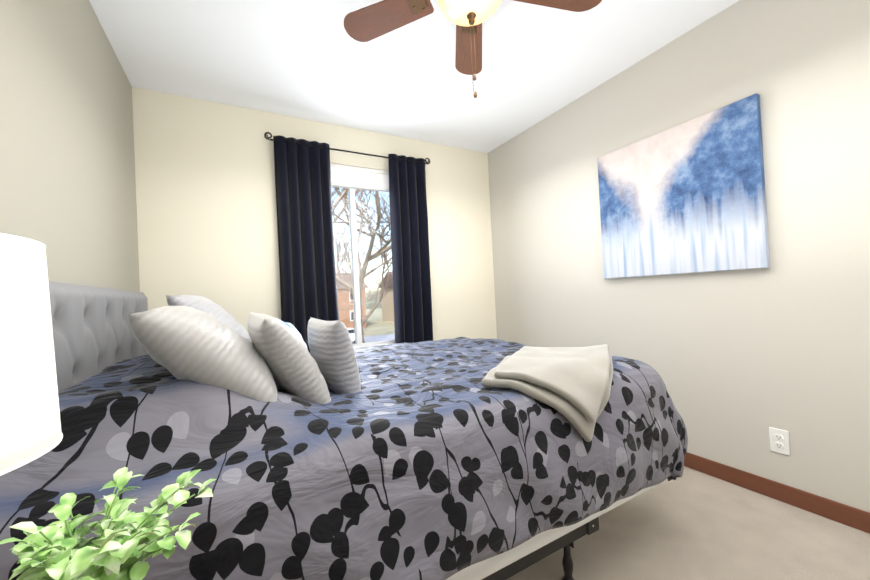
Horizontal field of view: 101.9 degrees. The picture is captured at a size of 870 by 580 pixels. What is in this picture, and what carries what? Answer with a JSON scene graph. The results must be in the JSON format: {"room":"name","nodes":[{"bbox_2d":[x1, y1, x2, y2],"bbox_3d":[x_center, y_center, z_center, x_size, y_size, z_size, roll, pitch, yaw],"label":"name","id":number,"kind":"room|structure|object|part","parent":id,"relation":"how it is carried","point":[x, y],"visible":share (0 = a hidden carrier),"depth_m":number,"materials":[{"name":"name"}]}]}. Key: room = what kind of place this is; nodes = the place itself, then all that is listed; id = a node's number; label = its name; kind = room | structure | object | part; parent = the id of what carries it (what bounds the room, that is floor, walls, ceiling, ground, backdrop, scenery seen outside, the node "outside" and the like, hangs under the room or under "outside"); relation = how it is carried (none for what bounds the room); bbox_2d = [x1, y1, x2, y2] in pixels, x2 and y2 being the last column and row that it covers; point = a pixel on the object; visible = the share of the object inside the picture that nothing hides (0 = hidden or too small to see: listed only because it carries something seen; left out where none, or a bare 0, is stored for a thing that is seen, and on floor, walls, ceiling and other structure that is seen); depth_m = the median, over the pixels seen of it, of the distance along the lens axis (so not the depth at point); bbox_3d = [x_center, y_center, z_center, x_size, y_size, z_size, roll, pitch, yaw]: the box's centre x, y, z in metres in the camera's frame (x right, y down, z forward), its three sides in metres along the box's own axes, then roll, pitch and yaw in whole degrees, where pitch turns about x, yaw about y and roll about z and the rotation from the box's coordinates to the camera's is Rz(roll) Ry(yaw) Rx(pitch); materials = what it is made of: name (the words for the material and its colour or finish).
{"room":"bedroom","nodes":[
{"label":"bedroom","id":0,"kind":"room"},
{"bbox_2d":[0,0,139,291],"bbox_3d":[-1.018,-0.100,0.572,0.150,2.440,3.880,-2,-1,-29],"label":"wall","id":1,"kind":"structure","parent":0,"point":[67,182],"depth_m":1.31,"materials":[{"name":"paint"}]},
{"bbox_2d":[132,87,496,340],"bbox_3d":[-0.653,-0.091,2.906,2.750,2.440,0.150,-2,-1,-29],"label":"wall","id":2,"kind":"structure","parent":0,"point":[207,227],"depth_m":2.47,"materials":[{"name":"paint"}]},
{"bbox_2d":[264,132,432,352],"bbox_3d":[-0.577,-0.065,2.792,1.316,2.136,0.121,-2,-1,-29],"label":"curtains","id":3,"kind":"object","parent":2,"relation":"attached to","point":[308,282],"visible":0.62,"depth_m":2.63,"materials":[{"name":"black fabric"}]},
{"bbox_3d":[-0.912,-0.042,2.577,0.422,2.120,0.072,-2,-1,-29],"label":"panel","id":4,"kind":"part","parent":3,"relation":"part of","materials":[{"name":"black fabric"}]},
{"bbox_3d":[-0.635,-1.075,2.816,1.316,0.112,0.092,-2,-1,-29],"label":"rod","id":5,"kind":"part","parent":3,"relation":"part of","materials":[{"name":"black metal"}]},
{"bbox_3d":[-0.187,-0.074,2.980,0.365,2.120,0.072,-2,-1,-29],"label":"panel","id":6,"kind":"part","parent":3,"relation":"part of","materials":[{"name":"black fabric"}]},
{"bbox_2d":[330,163,388,191],"bbox_3d":[-0.666,-0.915,2.876,0.872,0.171,0.046,-2,-1,-29],"label":"window blind","id":7,"kind":"object","parent":2,"relation":"attached to","point":[346,176],"visible":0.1,"depth_m":2.88,"materials":[{"name":"white plastic"}]},
{"bbox_2d":[331,187,394,348],"bbox_3d":[-0.644,-0.209,2.891,0.940,1.585,0.143,-2,-1,-29],"label":"window","id":8,"kind":"structure","parent":2,"relation":"in","point":[357,321],"depth_m":2.90,"materials":[{"name":"white plastic"}]},
{"bbox_2d":[89,0,738,152],"bbox_3d":[0.186,-1.423,1.289,3.050,0.100,3.880,-2,-1,-29],"label":"ceiling","id":9,"kind":"structure","parent":0,"point":[313,60],"depth_m":2.04,"materials":[{"name":"paint"}]},
{"bbox_2d":[344,0,601,97],"bbox_3d":[0.165,-1.053,1.317,1.093,0.636,1.057,-2,-1,-29],"label":"fan","id":10,"kind":"object","parent":9,"relation":"hanging from","point":[468,18],"visible":1,"depth_m":1.49,"materials":[{"name":"brown wood"}]},
{"bbox_3d":[0.137,-1.098,1.352,0.256,0.095,0.256,-2,-1,-29],"label":"lamp shade","id":11,"kind":"part","parent":10,"relation":"part of","materials":[{"name":"white glass"}]},
{"bbox_2d":[488,0,869,512],"bbox_3d":[1.516,-0.209,1.978,0.150,2.440,3.880,-2,-1,-29],"label":"wall","id":12,"kind":"structure","parent":0,"point":[741,362],"depth_m":1.76,"materials":[{"name":"paint"}]},
{"bbox_2d":[597,93,769,278],"bbox_3d":[1.354,-0.506,2.051,0.036,0.830,0.855,-2,-1,-29],"label":"painting","id":13,"kind":"object","parent":12,"relation":"attached to","point":[689,196],"visible":0.94,"depth_m":1.93,"materials":[{"name":"fabric"}]},
{"bbox_2d":[684,452,869,533],"bbox_3d":[1.503,0.970,1.925,0.013,0.085,3.580,-2,-1,-29],"label":"baseboard","id":14,"kind":"structure","parent":12,"relation":"attached to","point":[852,517],"depth_m":1.66,"materials":[{"name":"brown wood"}]},
{"bbox_2d":[769,427,789,455],"bbox_3d":[1.632,0.717,1.675,0.010,0.115,0.070,-2,-1,-29],"label":"electrical outlet","id":15,"kind":"object","parent":12,"relation":"attached to","point":[779,440],"visible":1,"depth_m":1.67,"materials":[{"name":"white plastic"}]},
{"bbox_2d":[506,466,869,579],"bbox_3d":[0.312,1.113,1.260,3.050,0.100,3.880,-2,-1,-29],"label":"floor","id":16,"kind":"structure","parent":0,"point":[691,524],"depth_m":1.43,"materials":[{"name":"carpet"}]},
{"bbox_2d":[0,281,687,579],"bbox_3d":[-0.261,0.521,1.694,2.202,1.150,1.743,-2,-1,-29],"label":"bed","id":17,"kind":"object","parent":16,"relation":"on","point":[333,454],"visible":0.94,"depth_m":0.95,"materials":[{"name":"grey fabric"}]},
{"bbox_2d":[128,305,278,414],"bbox_3d":[-0.732,0.209,1.164,0.430,0.199,0.620,46,-23,-21],"label":"pillow","id":18,"kind":"object","parent":17,"relation":"on","point":[206,362],"depth_m":0.92,"materials":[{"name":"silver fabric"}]},
{"bbox_2d":[165,294,254,370],"bbox_3d":[-1.063,0.192,1.736,0.168,0.440,0.640,-46,17,-20],"label":"pillow","id":19,"kind":"object","parent":17,"relation":"on","point":[201,303],"depth_m":1.56,"materials":[{"name":"white fabric"}]},
{"bbox_2d":[247,311,332,417],"bbox_3d":[-0.530,0.248,1.262,0.147,0.380,0.440,-36,18,-28],"label":"pillow","id":20,"kind":"object","parent":17,"relation":"on","point":[283,359],"depth_m":1.10,"materials":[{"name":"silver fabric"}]},
{"bbox_2d":[307,316,361,407],"bbox_3d":[-0.410,0.267,1.408,0.131,0.320,0.420,-14,6,-33],"label":"pillow","id":21,"kind":"object","parent":17,"relation":"on","point":[330,344],"depth_m":1.26,"materials":[{"name":"white fabric"}]},
{"bbox_3d":[-0.497,0.800,0.348,0.436,0.585,0.410,-2,-1,-29],"label":"nightstand","id":22,"kind":"object","parent":16,"relation":"on","visible":0},
{"bbox_2d":[0,233,62,475],"bbox_3d":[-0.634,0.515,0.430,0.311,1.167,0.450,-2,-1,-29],"label":"lamp","id":23,"kind":"object","parent":22,"relation":"on","point":[30,426],"visible":1,"depth_m":0.41,"materials":[{"name":"fabric"}]},
{"bbox_2d":[0,467,215,579],"bbox_3d":[-0.427,0.395,0.477,0.228,0.219,0.321,-2,-1,-29],"label":"plant","id":24,"kind":"object","parent":22,"relation":"on","point":[116,549],"visible":1,"depth_m":0.49,"materials":[{"name":"green plant"}]},
{"label":"outside","id":25,"kind":"structure","parent":0,"visible":0},
{"bbox_2d":[352,308,394,343],"bbox_3d":[-16.290,5.715,60.862,150.000,0.330,116.300,-2,-1,-29],"label":"ground","id":26,"kind":"structure","parent":25,"point":[380,330],"depth_m":44.66,"materials":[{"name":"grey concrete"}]},
{"bbox_2d":[331,187,364,309],"bbox_3d":[-5.057,-2.315,12.127,11.147,13.938,13.386,-2,-1,-29],"label":"tree","id":27,"kind":"object","parent":26,"relation":"on","point":[345,206],"depth_m":11.72,"materials":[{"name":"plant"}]},
{"bbox_2d":[336,273,367,327],"bbox_3d":[-17.403,1.595,49.143,13.800,7.800,9.800,-2,-1,-29],"label":"house","id":28,"kind":"structure","parent":26,"relation":"on","point":[349,322],"depth_m":47.20,"materials":[{"name":"brown"}]},
{"bbox_2d":[347,328,364,342],"bbox_3d":[-8.368,4.101,30.605,1.860,1.430,4.320,-3,-1,41],"label":"car","id":29,"kind":"object","parent":26,"relation":"on","point":[352,334],"depth_m":30.73,"materials":[{"name":"white paint"}]},
{"bbox_2d":[333,226,386,320],"bbox_3d":[-10.885,-1.119,40.994,12.153,12.825,6.335,-2,-1,-29],"label":"tree","id":30,"kind":"object","parent":26,"relation":"on","point":[343,270],"depth_m":41.73,"materials":[{"name":"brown plant"}]},
{"bbox_2d":[331,187,392,342],"bbox_3d":[-5.030,-2.905,20.195,15.270,15.334,15.878,-2,-1,-29],"label":"tree","id":31,"kind":"object","parent":26,"relation":"on","point":[385,248],"depth_m":21.04,"materials":[{"name":"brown plant"}]},
{"bbox_2d":[378,272,393,321],"bbox_3d":[-1.728,0.831,58.990,12.800,8.000,9.800,-2,-1,-29],"label":"house","id":32,"kind":"structure","parent":26,"relation":"on","point":[389,309],"depth_m":56.97,"materials":[{"name":"beige"}]}
]}

